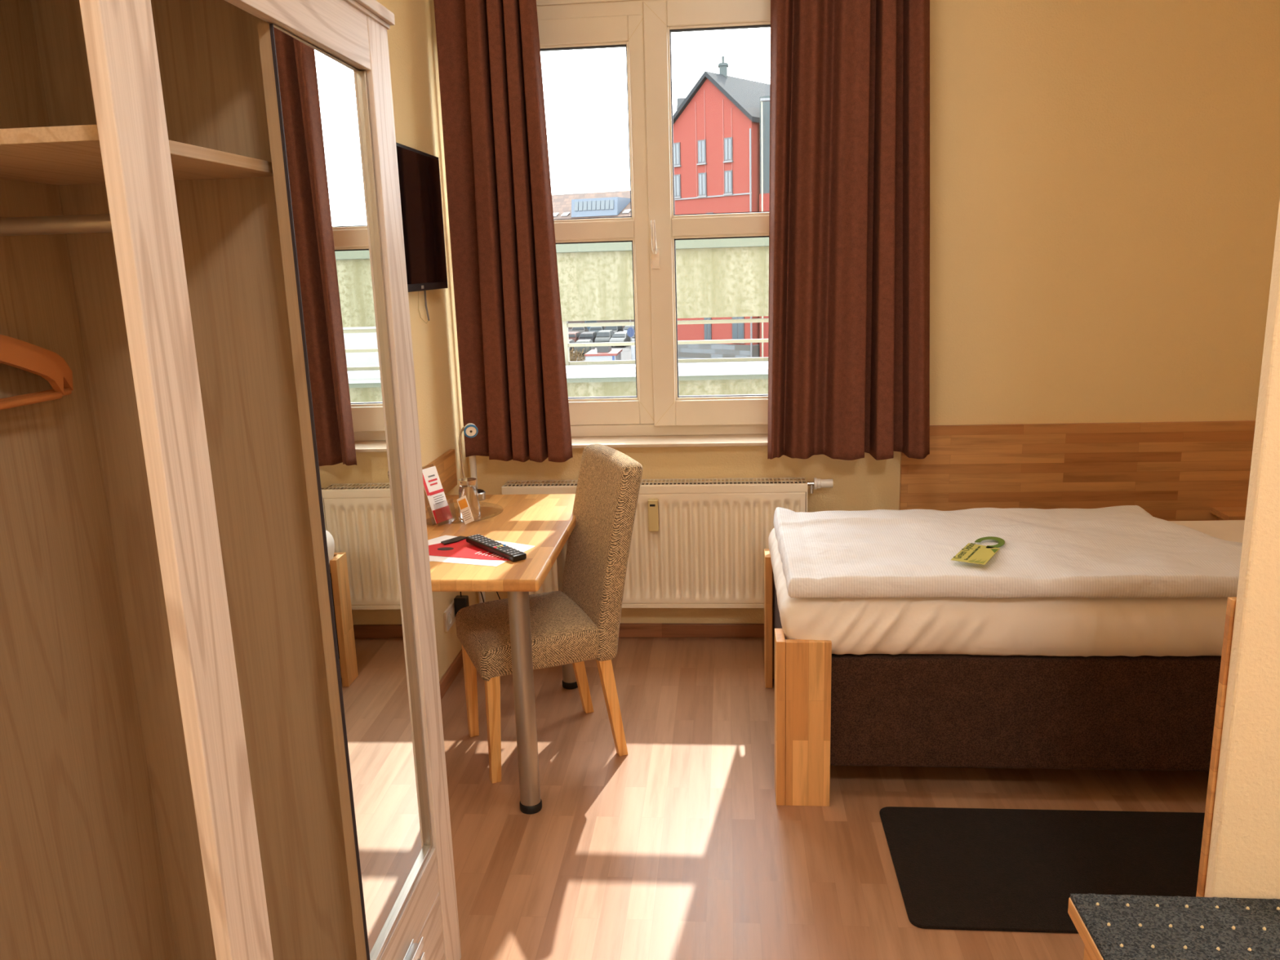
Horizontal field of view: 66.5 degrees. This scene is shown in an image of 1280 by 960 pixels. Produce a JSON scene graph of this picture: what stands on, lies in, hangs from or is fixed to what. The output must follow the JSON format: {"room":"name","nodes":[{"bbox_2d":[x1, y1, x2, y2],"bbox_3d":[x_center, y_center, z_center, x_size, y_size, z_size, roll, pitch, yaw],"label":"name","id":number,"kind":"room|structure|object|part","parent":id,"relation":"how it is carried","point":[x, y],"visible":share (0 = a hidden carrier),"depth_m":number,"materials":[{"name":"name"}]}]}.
{"room":"hotel room","nodes":[
{"label":"hotel room","id":0,"kind":"room"},
{"bbox_2d":[376,0,477,680],"bbox_3d":[-1.061,-0.133,1.436,0.150,3.100,5.867,-1,13,5],"label":"wall","id":1,"kind":"structure","parent":0,"point":[412,40],"depth_m":3.69,"materials":[{"name":"beige paint"}]},
{"bbox_2d":[395,142,448,324],"bbox_3d":[-0.796,-0.825,3.339,0.049,0.602,0.755,-1,13,5],"label":"television","id":2,"kind":"object","parent":1,"relation":"attached to","point":[419,173],"visible":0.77,"depth_m":3.43,"materials":[{"name":"black plastic"}]},
{"bbox_2d":[443,600,455,631],"bbox_3d":[-0.750,0.538,3.881,0.014,0.081,0.150,-1,13,5],"label":"wall socket","id":3,"kind":"object","parent":1,"relation":"attached to","point":[449,614],"visible":0.79,"depth_m":3.84,"materials":[{"name":"white plastic"}]},
{"bbox_2d":[447,611,452,626],"bbox_3d":[-0.748,0.546,3.843,0.004,0.056,0.056,-1,13,5],"label":"outlet","id":4,"kind":"object","parent":3,"relation":"attached to","point":[449,613],"depth_m":3.84,"materials":[{"name":"white plastic"}]},
{"bbox_2d":[453,605,455,618],"bbox_3d":[-0.742,0.529,3.917,0.004,0.056,0.056,-1,13,5],"label":"outlet","id":5,"kind":"object","parent":3,"relation":"attached to","point":[454,616],"depth_m":3.90,"materials":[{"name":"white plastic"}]},
{"bbox_2d":[453,591,484,615],"bbox_3d":[-0.680,0.576,3.987,0.060,0.371,0.184,6,14,30],"label":"power adapter","id":6,"kind":"object","parent":3,"relation":"attached to","point":[460,602],"visible":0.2,"depth_m":3.89,"materials":[{"name":"black plastic"}]},
{"bbox_2d":[439,648,463,699],"bbox_3d":[-0.794,0.887,3.353,0.014,0.062,2.013,-1,13,5],"label":"baseboard","id":7,"kind":"structure","parent":1,"relation":"attached to","point":[456,665],"depth_m":3.85,"materials":[{"name":"brown wood"}]},
{"bbox_2d":[469,455,485,603],"bbox_3d":[-0.722,-0.639,3.989,0.028,2.640,0.028,-1,13,5],"label":"pipe","id":8,"kind":"object","parent":1,"relation":"attached to","point":[473,466],"visible":0.02,"depth_m":4.11,"materials":[{"name":"white plastic"}]},
{"bbox_2d":[440,637,1208,959],"bbox_3d":[0.781,1.312,1.598,3.460,0.100,5.867,-1,13,5],"label":"floor","id":9,"kind":"structure","parent":0,"point":[679,846],"depth_m":2.85,"materials":[{"name":"laminate"}]},
{"bbox_2d":[0,0,461,959],"bbox_3d":[-0.715,0.223,1.667,0.480,2.084,0.960,-1,13,5],"label":"wardrobe","id":10,"kind":"object","parent":9,"relation":"on","point":[221,728],"visible":1,"depth_m":1.62,"materials":[{"name":"brown wood"}]},
{"bbox_2d":[0,340,63,409],"bbox_3d":[-0.921,-0.226,1.342,0.012,0.271,0.300,0,13,8],"label":"clothes hanger","id":11,"kind":"object","parent":10,"relation":"hanging from","point":[11,354],"visible":1,"depth_m":1.45,"materials":[{"name":"orange wood"}]},
{"bbox_2d":[0,386,64,400],"bbox_3d":[-0.948,-0.239,1.403,0.013,0.271,0.300,0,13,7],"label":"clothes hanger","id":12,"kind":"object","parent":10,"relation":"hanging from","point":[49,390],"visible":0.02,"depth_m":1.49,"materials":[{"name":"brown wood"}]},
{"bbox_2d":[0,334,73,402],"bbox_3d":[-0.933,-0.236,1.389,0.012,0.271,0.300,0,13,8],"label":"clothes hanger","id":13,"kind":"object","parent":10,"relation":"hanging from","point":[67,372],"visible":0.48,"depth_m":1.51,"materials":[{"name":"orange wood"}]},
{"bbox_3d":[-0.821,-0.356,1.366,0.294,0.025,0.025,-1,13,5],"label":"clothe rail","id":14,"kind":"part","parent":10,"relation":"part of","materials":[{"name":"grey metal"}]},
{"bbox_3d":[-0.940,0.231,1.688,0.012,2.034,0.892,-1,13,5],"label":"panel","id":15,"kind":"part","parent":10,"relation":"part of","materials":[{"name":"brown wood"}]},
{"bbox_2d":[0,124,273,185],"bbox_3d":[-0.777,-0.439,1.343,0.388,0.017,0.480,-1,13,5],"label":"shelf","id":16,"kind":"object","parent":10,"relation":"attached to","point":[60,155],"depth_m":1.33,"materials":[{"name":"brown wood"}]},
{"bbox_3d":[-0.542,0.323,1.248,0.022,2.060,0.101,-1,13,5],"label":"post","id":17,"kind":"part","parent":10,"relation":"part of","materials":[{"name":"brown wood"}]},
{"bbox_3d":[-0.513,0.068,1.785,0.018,1.592,0.380,-1,13,4],"label":"door","id":18,"kind":"part","parent":10,"relation":"part of","materials":[{"name":"brown wood"}]},
{"bbox_2d":[273,24,426,959],"bbox_3d":[-0.502,0.064,1.779,0.003,1.581,0.366,-1,13,4],"label":"mirror","id":19,"kind":"object","parent":10,"relation":"on","point":[327,173],"depth_m":1.74,"materials":[{"name":"silver mirror"}]},
{"bbox_3d":[-0.748,-0.779,1.444,0.467,0.030,0.960,-1,13,5],"label":"cornice","id":20,"kind":"part","parent":10,"relation":"part of","materials":[{"name":"brown wood"}]},
{"bbox_3d":[-0.497,0.067,1.785,0.012,1.592,0.378,-1,13,4],"label":"mirror trim","id":21,"kind":"part","parent":10,"relation":"part of","materials":[{"name":"grey metal"}]},
{"bbox_3d":[-0.472,0.900,1.970,0.019,0.106,0.378,-1,13,5],"label":"drawer","id":22,"kind":"part","parent":10,"relation":"part of","materials":[{"name":"brown wood"}]},
{"bbox_3d":[-0.473,0.143,2.051,0.026,2.060,0.107,-1,13,5],"label":"post","id":23,"kind":"part","parent":10,"relation":"part of","materials":[{"name":"brown wood"}]},
{"bbox_3d":[-0.453,0.943,1.941,0.022,0.020,0.083,-1,13,5],"label":"handle","id":24,"kind":"part","parent":10,"relation":"part of","materials":[{"name":"metal"}]},
{"bbox_3d":[-0.452,0.978,1.949,0.022,0.020,0.083,-1,13,5],"label":"handle","id":25,"kind":"part","parent":10,"relation":"part of","materials":[{"name":"metal"}]},
{"bbox_3d":[-0.468,1.047,2.003,0.019,0.191,0.378,-1,13,5],"label":"drawer","id":26,"kind":"part","parent":10,"relation":"part of","materials":[{"name":"brown wood"}]},
{"bbox_2d":[422,448,577,814],"bbox_3d":[-0.510,0.442,3.396,0.579,0.895,1.210,-1,13,5],"label":"desk","id":27,"kind":"object","parent":9,"relation":"on","point":[546,522],"visible":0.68,"depth_m":2.92,"materials":[{"name":"brown wood"}]},
{"bbox_2d":[456,495,474,524],"bbox_3d":[-0.589,0.101,3.293,0.079,0.101,0.006,7,15,33],"label":"price card","id":28,"kind":"object","parent":27,"relation":"on","point":[463,504],"visible":1,"depth_m":3.29,"materials":[{"name":"white paper"}]},
{"bbox_2d":[458,422,485,501],"bbox_3d":[-0.626,-0.068,3.619,0.084,0.305,0.158,-2,13,-3],"label":"desk lamp","id":29,"kind":"object","parent":27,"relation":"on","point":[470,430],"visible":0.73,"depth_m":3.58,"materials":[{"name":"metal"}]},
{"bbox_2d":[427,535,534,566],"bbox_3d":[-0.560,0.222,3.008,0.393,0.001,0.291,4,14,25],"label":"paper sheet","id":30,"kind":"object","parent":27,"relation":"on","point":[523,548],"visible":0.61,"depth_m":2.94,"materials":[{"name":"white paper"}]},
{"bbox_2d":[428,538,510,560],"bbox_3d":[-0.530,0.212,3.042,0.380,0.002,0.198,2,13,18],"label":"folder","id":31,"kind":"object","parent":30,"relation":"on","point":[462,548],"visible":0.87,"depth_m":3.00,"materials":[{"name":"red paper"}]},
{"bbox_2d":[437,546,453,550],"bbox_3d":[-0.605,0.214,3.039,0.052,0.001,0.034,-1,13,5],"label":"print","id":32,"kind":"object","parent":31,"relation":"on","point":[438,548],"depth_m":3.04,"materials":[{"name":"black paper"}]},
{"bbox_2d":[440,535,466,545],"bbox_3d":[-0.595,0.193,3.122,0.039,0.004,0.095,9,16,39],"label":"pen","id":33,"kind":"object","parent":31,"relation":"on","point":[457,539],"visible":0.88,"depth_m":3.12,"materials":[{"name":"black plastic"}]},
{"bbox_2d":[466,533,526,561],"bbox_3d":[-0.444,0.206,2.997,0.048,0.028,0.272,-12,16,-39],"label":"remote control","id":34,"kind":"object","parent":31,"relation":"on","point":[503,550],"visible":1,"depth_m":2.97,"materials":[{"name":"black plastic"}]},
{"bbox_3d":[-0.340,0.635,2.873,0.061,0.687,0.061,-1,13,5],"label":"leg","id":35,"kind":"part","parent":27,"relation":"part of","materials":[{"name":"grey metal"}]},
{"bbox_3d":[-0.280,0.443,3.725,0.061,0.687,0.061,-1,13,5],"label":"leg","id":36,"kind":"part","parent":27,"relation":"part of","materials":[{"name":"grey metal"}]},
{"bbox_3d":[-0.640,0.119,3.453,0.312,0.011,0.312,-1,13,5],"label":"glass tray","id":37,"kind":"object","parent":27,"relation":"on","visible":0},
{"bbox_2d":[422,464,453,523],"bbox_3d":[-0.701,0.050,3.336,0.102,0.191,0.095,5,14,30],"label":"stand","id":38,"kind":"object","parent":37,"relation":"on","point":[433,486],"visible":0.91,"depth_m":3.33,"materials":[{"name":"paper"}]},
{"bbox_2d":[422,475,430,495],"bbox_3d":[-0.728,0.010,3.300,0.029,0.085,0.012,5,14,30],"label":"print","id":39,"kind":"object","parent":38,"relation":"attached to","point":[426,478],"depth_m":3.31},
{"bbox_2d":[429,488,444,495],"bbox_3d":[-0.695,0.041,3.337,0.004,0.010,0.070,5,14,30],"label":"print","id":40,"kind":"object","parent":38,"relation":"attached to","point":[433,491],"depth_m":3.34},
{"bbox_2d":[432,505,453,523],"bbox_3d":[-0.674,0.118,3.336,0.015,0.044,0.082,5,14,30],"label":"print","id":41,"kind":"object","parent":38,"relation":"on","point":[441,513],"depth_m":3.33},
{"bbox_2d":[457,477,480,521],"bbox_3d":[-0.590,0.066,3.364,0.076,0.139,0.076,-1,13,5],"label":"tumbler","id":42,"kind":"object","parent":37,"relation":"on","point":[468,487],"visible":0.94,"depth_m":3.34,"materials":[{"name":"clear glass"}]},
{"bbox_2d":[455,444,642,783],"bbox_3d":[-0.307,0.415,3.256,0.556,0.995,0.428,-7,13,-21],"label":"dining chair","id":43,"kind":"object","parent":9,"relation":"on","point":[578,624],"visible":0.94,"depth_m":3.14,"materials":[{"name":"beige fabric"}]},
{"bbox_3d":[-0.586,0.710,3.398,0.042,0.375,0.044,-7,13,-21],"label":"leg","id":44,"kind":"part","parent":43,"relation":"part of","materials":[{"name":"brown wood"}]},
{"bbox_3d":[-0.457,0.778,3.076,0.046,0.375,0.044,-7,13,-21],"label":"leg","id":45,"kind":"part","parent":43,"relation":"part of","materials":[{"name":"brown wood"}]},
{"bbox_3d":[-0.379,0.503,3.245,0.395,0.139,0.426,-7,13,-21],"label":"seat","id":46,"kind":"part","parent":43,"relation":"part of","materials":[{"name":"beige fabric"}]},
{"bbox_3d":[-0.226,0.668,3.538,0.094,0.375,0.044,-7,13,-21],"label":"leg","id":47,"kind":"part","parent":43,"relation":"part of","materials":[{"name":"brown wood"}]},
{"bbox_3d":[-0.140,0.226,3.284,0.186,0.647,0.428,-7,13,-21],"label":"backrest","id":48,"kind":"part","parent":43,"relation":"part of","materials":[{"name":"beige fabric"}]},
{"bbox_3d":[-0.093,0.736,3.212,0.094,0.375,0.042,-7,13,-21],"label":"leg","id":49,"kind":"part","parent":43,"relation":"part of","materials":[{"name":"brown wood"}]},
{"bbox_2d":[764,548,1221,806],"bbox_3d":[1.461,0.472,3.203,2.058,0.800,0.935,-1,13,5],"label":"bed","id":50,"kind":"object","parent":9,"relation":"on","point":[1142,713],"visible":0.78,"depth_m":2.85,"materials":[{"name":"brown fabric"}]},
{"bbox_3d":[0.555,0.528,3.721,0.158,0.522,0.108,-1,13,5],"label":"leg","id":51,"kind":"part","parent":50,"relation":"part of","materials":[{"name":"brown wood"}]},
{"bbox_3d":[0.484,0.709,2.917,0.158,0.522,0.108,-1,13,5],"label":"leg","id":52,"kind":"part","parent":50,"relation":"part of","materials":[{"name":"brown wood"}]},
{"bbox_2d":[768,520,1244,657],"bbox_3d":[1.445,0.329,3.159,2.010,0.191,0.904,-1,13,5],"label":"mattress","id":53,"kind":"object","parent":50,"relation":"on","point":[1086,627],"visible":0.29,"depth_m":2.77,"materials":[{"name":"white fabric"}]},
{"bbox_2d":[773,505,1242,598],"bbox_3d":[1.387,0.204,3.046,1.892,0.096,0.736,-1,13,5],"label":"duvet","id":54,"kind":"object","parent":53,"relation":"on","point":[1122,551],"visible":0.93,"depth_m":2.90,"materials":[{"name":"white fabric"}]},
{"bbox_2d":[951,536,1004,564],"bbox_3d":[1.020,0.206,2.921,0.096,0.002,0.296,6,15,32],"label":"card","id":55,"kind":"object","parent":54,"relation":"on","point":[972,553],"visible":1,"depth_m":2.89,"materials":[{"name":"green"}]},
{"bbox_2d":[968,559,985,563],"bbox_3d":[0.971,0.232,2.810,0.042,0.001,0.038,6,15,32],"label":"print","id":56,"kind":"object","parent":55,"relation":"on","point":[972,561],"depth_m":2.80},
{"bbox_2d":[879,806,1204,933],"bbox_3d":[1.488,1.020,2.561,1.620,0.008,0.537,-1,13,5],"label":"rug","id":57,"kind":"object","parent":9,"relation":"on","point":[956,868],"visible":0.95,"depth_m":2.61,"materials":[{"name":"black fabric"}]},
{"bbox_2d":[1067,893,1279,959],"bbox_3d":[1.162,1.027,1.424,0.865,0.508,0.618,-1,13,5],"label":"bench","id":58,"kind":"object","parent":9,"relation":"on","point":[1109,926],"visible":1,"depth_m":1.61,"materials":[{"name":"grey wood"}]},
{"bbox_3d":[0.774,1.052,1.469,0.025,0.462,0.588,-1,13,5],"label":"panel","id":59,"kind":"part","parent":58,"relation":"part of","materials":[{"name":"brown wood"}]},
{"bbox_2d":[467,0,1279,623],"bbox_3d":[0.976,-0.815,3.992,3.460,3.000,0.250,-1,13,5],"label":"wall","id":60,"kind":"structure","parent":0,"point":[1104,175],"depth_m":3.76,"materials":[{"name":"beige paint"}]},
{"bbox_2d":[536,0,770,448],"bbox_3d":[0.063,-1.063,3.948,1.565,1.842,0.283,-1,13,5],"label":"window","id":61,"kind":"structure","parent":60,"relation":"attached to","point":[657,416],"depth_m":3.97,"materials":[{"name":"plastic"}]},
{"bbox_3d":[-0.317,-1.034,4.062,0.737,1.625,0.062,-1,13,5],"label":"sash","id":62,"kind":"part","parent":61,"relation":"part of","materials":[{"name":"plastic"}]},
{"bbox_3d":[0.060,-0.954,3.956,0.032,0.190,0.062,-1,13,5],"label":"handle","id":63,"kind":"part","parent":61,"relation":"part of","materials":[{"name":"metal"}]},
{"bbox_3d":[0.090,-0.172,4.146,1.563,0.015,0.283,-1,13,5],"label":"sill","id":64,"kind":"part","parent":61,"relation":"part of","materials":[{"name":"stone"}]},
{"bbox_3d":[0.430,-1.054,3.965,0.787,1.670,0.062,-1,13,5],"label":"sash","id":65,"kind":"part","parent":61,"relation":"part of","materials":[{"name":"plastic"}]},
{"bbox_2d":[501,477,833,608],"bbox_3d":[0.116,0.261,4.090,1.357,0.539,0.178,-1,13,5],"label":"radiator","id":66,"kind":"object","parent":60,"relation":"attached to","point":[694,544],"visible":0.52,"depth_m":4.03,"materials":[{"name":"metal"}]},
{"bbox_2d":[501,477,808,487],"bbox_3d":[0.056,0.011,4.041,1.252,0.005,0.123,-1,13,5],"label":"grille","id":67,"kind":"object","parent":66,"relation":"attached to","point":[789,483],"depth_m":4.03,"materials":[{"name":"metal"}]},
{"bbox_3d":[0.747,0.014,3.981,0.075,0.048,0.048,-1,13,5],"label":"thermostat knob","id":68,"kind":"part","parent":66,"relation":"part of","materials":[{"name":"white plastic"}]},
{"bbox_2d":[618,622,764,637],"bbox_3d":[1.009,0.647,4.182,3.460,0.062,0.014,-1,13,5],"label":"baseboard","id":69,"kind":"structure","parent":60,"relation":"attached to","point":[626,629],"depth_m":4.25,"materials":[{"name":"brown wood"}]},
{"bbox_2d":[899,420,1255,520],"bbox_3d":[1.890,0.074,3.971,1.634,0.618,0.022,-1,13,5],"label":"wall panel","id":70,"kind":"object","parent":60,"relation":"attached to","point":[1173,471],"visible":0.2,"depth_m":3.94,"materials":[{"name":"brown wood"}]},
{"bbox_2d":[1209,506,1246,520],"bbox_3d":[2.474,0.154,3.849,0.370,0.064,0.150,-1,13,5],"label":"wall shelf","id":71,"kind":"object","parent":70,"relation":"attached to","point":[1220,513],"visible":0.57,"depth_m":3.86,"materials":[{"name":"brown wood"}]},
{"bbox_2d":[1204,199,1279,898],"bbox_3d":[1.720,-0.266,1.419,1.524,3.000,0.030,-1,13,5],"label":"wall partition","id":72,"kind":"structure","parent":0,"point":[1244,858],"depth_m":1.61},
{"bbox_2d":[1195,596,1236,897],"bbox_3d":[1.750,0.690,1.656,1.528,1.030,0.015,-1,13,5],"label":"trim","id":73,"kind":"structure","parent":72,"relation":"attached to","point":[1231,602],"depth_m":1.67,"materials":[{"name":"brown wood"}]},
{"bbox_3d":[0.679,-1.716,0.823,3.860,0.150,6.067,-1,13,5],"label":"ceiling","id":74,"kind":"structure","parent":0,"visible":0},
{"bbox_3d":[0.220,-2.110,3.502,2.050,0.215,0.060,-1,13,5],"label":"rail","id":75,"kind":"object","parent":74,"relation":"attached to","visible":0},
{"bbox_2d":[433,0,573,462],"bbox_3d":[-0.525,-1.036,3.793,0.456,1.953,0.138,-1,13,5],"label":"curtain","id":76,"kind":"object","parent":75,"relation":"hanging from","point":[513,384],"visible":1,"depth_m":3.78,"materials":[{"name":"brown fabric"}]},
{"bbox_2d":[767,0,929,460],"bbox_3d":[0.797,-1.042,3.666,0.633,1.966,0.150,-1,13,5],"label":"curtain","id":77,"kind":"object","parent":75,"relation":"hanging from","point":[849,315],"visible":1,"depth_m":3.67,"materials":[{"name":"brown fabric"}]},
{"label":"outside","id":78,"kind":"structure","parent":0,"visible":0},
{"bbox_2d":[568,328,631,360],"bbox_3d":[11.613,-20.460,130.482,180.000,0.200,255.400,-1,13,5],"label":"ground","id":79,"kind":"structure","parent":78,"point":[626,351],"depth_m":96.82,"materials":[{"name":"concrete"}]},
{"bbox_2d":[568,339,575,353],"bbox_3d":[-7.244,-13.024,95.834,1.684,1.460,4.198,0,13,7],"label":"car","id":80,"kind":"object","parent":79,"relation":"on","point":[570,340],"visible":0.09,"depth_m":94.96,"materials":[{"name":"paint"}]},
{"bbox_2d":[568,331,581,342],"bbox_3d":[-7.295,-15.417,106.600,1.684,1.460,4.198,0,13,9],"label":"car","id":81,"kind":"object","parent":79,"relation":"on","point":[574,335],"visible":0.27,"depth_m":104.78,"materials":[{"name":"paint"}]},
{"bbox_2d":[568,347,588,361],"bbox_3d":[-5.492,-10.104,81.360,2.463,1.972,2.439,-1,13,5],"label":"bush","id":82,"kind":"object","parent":79,"relation":"on","point":[575,357],"visible":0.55,"depth_m":81.16,"materials":[{"name":"plant"}]},
{"bbox_2d":[571,326,588,333],"bbox_3d":[-7.242,-17.992,118.173,1.684,1.460,4.198,-1,13,3],"label":"car","id":83,"kind":"object","parent":79,"relation":"on","point":[582,329],"visible":0.3,"depth_m":116.20,"materials":[{"name":"paint"}]},
{"bbox_2d":[573,339,595,353],"bbox_3d":[-5.390,-12.946,95.228,1.684,1.460,4.198,-1,13,3],"label":"car","id":84,"kind":"object","parent":79,"relation":"on","point":[590,348],"visible":0.57,"depth_m":93.26,"materials":[{"name":"paint"}]},
{"bbox_2d":[578,331,596,342],"bbox_3d":[-5.490,-15.326,105.943,1.684,1.460,4.198,0,13,7],"label":"car","id":85,"kind":"object","parent":79,"relation":"on","point":[592,335],"visible":0.45,"depth_m":104.06,"materials":[{"name":"paint"}]},
{"bbox_2d":[584,320,596,329],"bbox_3d":[-6.414,-20.059,126.661,1.639,1.760,4.198,-3,13,-5],"label":"car","id":86,"kind":"object","parent":79,"relation":"on","point":[585,322],"visible":0.06,"depth_m":124.70,"materials":[{"name":"paint"}]},
{"bbox_2d":[551,190,631,218],"bbox_3d":[-7.304,-32.666,144.283,58.688,18.766,34.652,-1,13,5],"label":"house","id":87,"kind":"structure","parent":79,"relation":"on","point":[615,203],"depth_m":132.58,"materials":[{"name":"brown tile"}]},
{"bbox_2d":[588,326,604,333],"bbox_3d":[-5.102,-17.866,117.310,1.684,1.460,4.198,-1,13,3],"label":"car","id":88,"kind":"object","parent":79,"relation":"on","point":[596,329],"visible":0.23,"depth_m":115.35,"materials":[{"name":"paint"}]},
{"bbox_2d":[568,319,634,328],"bbox_3d":[-13.376,-21.779,134.345,29.132,2.200,0.400,-1,13,5],"label":"wall","id":89,"kind":"structure","parent":79,"relation":"on","point":[632,320],"depth_m":133.39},
{"bbox_2d":[584,346,622,360],"bbox_3d":[-2.835,-9.600,77.641,2.503,2.408,4.080,-1,13,5],"label":"container","id":90,"kind":"object","parent":79,"relation":"on","point":[602,353],"visible":0.39,"depth_m":75.78,"materials":[{"name":"white metal"}]},
{"bbox_2d":[594,329,614,346],"bbox_3d":[-3.773,-15.289,105.304,1.673,1.560,4.198,0,13,7],"label":"car","id":91,"kind":"object","parent":79,"relation":"on","point":[603,335],"visible":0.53,"depth_m":104.06,"materials":[{"name":"paint"}]},
{"bbox_2d":[604,325,622,333],"bbox_3d":[-3.181,-17.650,115.611,1.653,1.660,4.198,0,13,10],"label":"car","id":92,"kind":"object","parent":79,"relation":"on","point":[615,328],"visible":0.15,"depth_m":114.48,"materials":[{"name":"paint"}]},
{"bbox_2d":[608,331,631,346],"bbox_3d":[-1.934,-14.986,103.918,1.684,1.460,4.198,2,13,15],"label":"car","id":93,"kind":"object","parent":79,"relation":"on","point":[620,336],"visible":0.52,"depth_m":102.72,"materials":[{"name":"paint"}]},
{"bbox_2d":[623,325,634,331],"bbox_3d":[-1.051,-17.627,115.673,1.684,1.460,4.198,-1,13,3],"label":"car","id":94,"kind":"object","parent":79,"relation":"on","point":[626,327],"visible":0.17,"depth_m":114.55,"materials":[{"name":"paint"}]},
{"bbox_2d":[626,320,634,346],"bbox_3d":[-0.936,-14.906,99.183,0.760,3.300,0.130,-1,13,5],"label":"sign","id":95,"kind":"object","parent":79,"relation":"on","point":[630,331],"visible":0.76,"depth_m":99.10,"materials":[{"name":"metal"}]},
{"bbox_3d":[-0.943,-14.994,99.118,0.760,1.000,0.040,-1,13,5],"label":"sign plate","id":96,"kind":"part","parent":95,"relation":"part of","materials":[{"name":"blue paint"}]},
{"bbox_2d":[631,345,635,359],"bbox_3d":[0.858,-9.887,78.667,2.820,2.298,4.600,-1,13,5],"label":"van","id":97,"kind":"object","parent":79,"relation":"on","point":[633,347],"visible":0.07,"depth_m":76.41,"materials":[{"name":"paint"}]},
{"bbox_2d":[555,237,768,396],"bbox_3d":[0.731,2.578,7.764,12.000,8.755,0.410,-1,13,5],"label":"parapet","id":98,"kind":"object","parent":79,"relation":"on","point":[722,277],"visible":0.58,"depth_m":6.89,"materials":[{"name":"paint"}]},
{"bbox_3d":[-0.549,-0.980,7.091,0.060,0.347,0.060,-1,13,5],"label":"post","id":99,"kind":"part","parent":98,"relation":"part of","materials":[{"name":"paint"}]},
{"bbox_3d":[0.610,-1.395,6.896,12.000,0.478,0.120,-1,13,5],"label":"panel","id":100,"kind":"part","parent":98,"relation":"part of","materials":[{"name":"glass"}]},
{"bbox_3d":[0.618,-1.129,6.950,12.000,0.026,0.030,-1,13,5],"label":"rail","id":101,"kind":"part","parent":98,"relation":"part of","materials":[{"name":"metal"}]},
{"bbox_3d":[0.622,-0.990,6.981,12.000,0.024,0.030,-1,13,5],"label":"rail","id":102,"kind":"part","parent":98,"relation":"part of","materials":[{"name":"metal"}]},
{"bbox_3d":[0.626,-0.862,7.009,12.000,0.024,0.030,-1,13,5],"label":"rail","id":103,"kind":"part","parent":98,"relation":"part of","materials":[{"name":"metal"}]},
{"bbox_2d":[676,97,684,109],"bbox_3d":[5.057,-23.800,92.448,2.506,23.219,10.000,-1,13,5],"label":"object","id":104,"kind":"structure","parent":79,"relation":"on","point":[679,101],"depth_m":89.07,"materials":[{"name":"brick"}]},
{"bbox_2d":[672,56,769,359],"bbox_3d":[10.348,-20.524,77.468,16.229,23.009,18.132,-1,13,5],"label":"building","id":105,"kind":"structure","parent":79,"relation":"on","point":[716,126],"depth_m":70.65,"materials":[{"name":"stone"}]},
{"bbox_3d":[2.684,-24.156,72.432,0.534,1.413,0.050,9,16,40],"label":"pane","id":106,"kind":"part","parent":105,"relation":"part of","materials":[{"name":"grey glass"}]},
{"bbox_3d":[2.714,-21.973,72.951,0.566,1.407,0.050,9,16,40],"label":"pane","id":107,"kind":"part","parent":105,"relation":"part of","materials":[{"name":"grey glass"}]},
{"bbox_3d":[4.487,-23.835,70.903,0.519,1.417,0.050,9,16,40],"label":"pane","id":108,"kind":"part","parent":105,"relation":"part of","materials":[{"name":"grey glass"}]},
{"bbox_3d":[4.560,-21.609,71.394,0.523,1.414,0.050,9,16,40],"label":"pane","id":109,"kind":"part","parent":105,"relation":"part of","materials":[{"name":"grey glass"}]},
{"bbox_3d":[5.078,-11.872,73.365,0.456,2.907,0.050,9,16,40],"label":"pane","id":110,"kind":"part","parent":105,"relation":"part of","materials":[{"name":"grey glass"}]},
{"bbox_3d":[6.272,-23.492,69.394,0.502,1.381,0.050,9,16,40],"label":"pane","id":111,"kind":"part","parent":105,"relation":"part of","materials":[{"name":"grey glass"}]},
{"bbox_3d":[6.327,-21.320,69.888,0.482,1.380,0.050,9,16,40],"label":"pane","id":112,"kind":"part","parent":105,"relation":"part of","materials":[{"name":"grey glass"}]},
{"bbox_3d":[7.174,-11.720,71.531,0.866,2.959,0.050,9,16,40],"label":"pane","id":113,"kind":"part","parent":105,"relation":"part of","materials":[{"name":"grey glass"}]},
{"bbox_2d":[761,322,763,338],"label":"street lamp","id":114,"kind":"object","parent":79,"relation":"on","point":[762,322],"depth_m":39.33,"materials":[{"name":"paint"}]},
{"bbox_2d":[761,342,763,357],"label":"street lamp","id":115,"kind":"object","parent":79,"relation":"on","point":[762,343],"depth_m":39.51,"materials":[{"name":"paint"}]},
{"bbox_2d":[759,95,769,357],"bbox_3d":[15.487,-17.817,72.533,13.380,19.558,14.877,-1,13,5],"label":"annex","id":116,"kind":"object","parent":79,"relation":"on","point":[766,104],"visible":0.04,"depth_m":68.43,"materials":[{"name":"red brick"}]},
{"bbox_2d":[760,97,769,211],"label":"street lamp","id":117,"kind":"object","parent":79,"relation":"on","point":[762,100],"depth_m":37.83,"materials":[{"name":"metal"}]}
]}

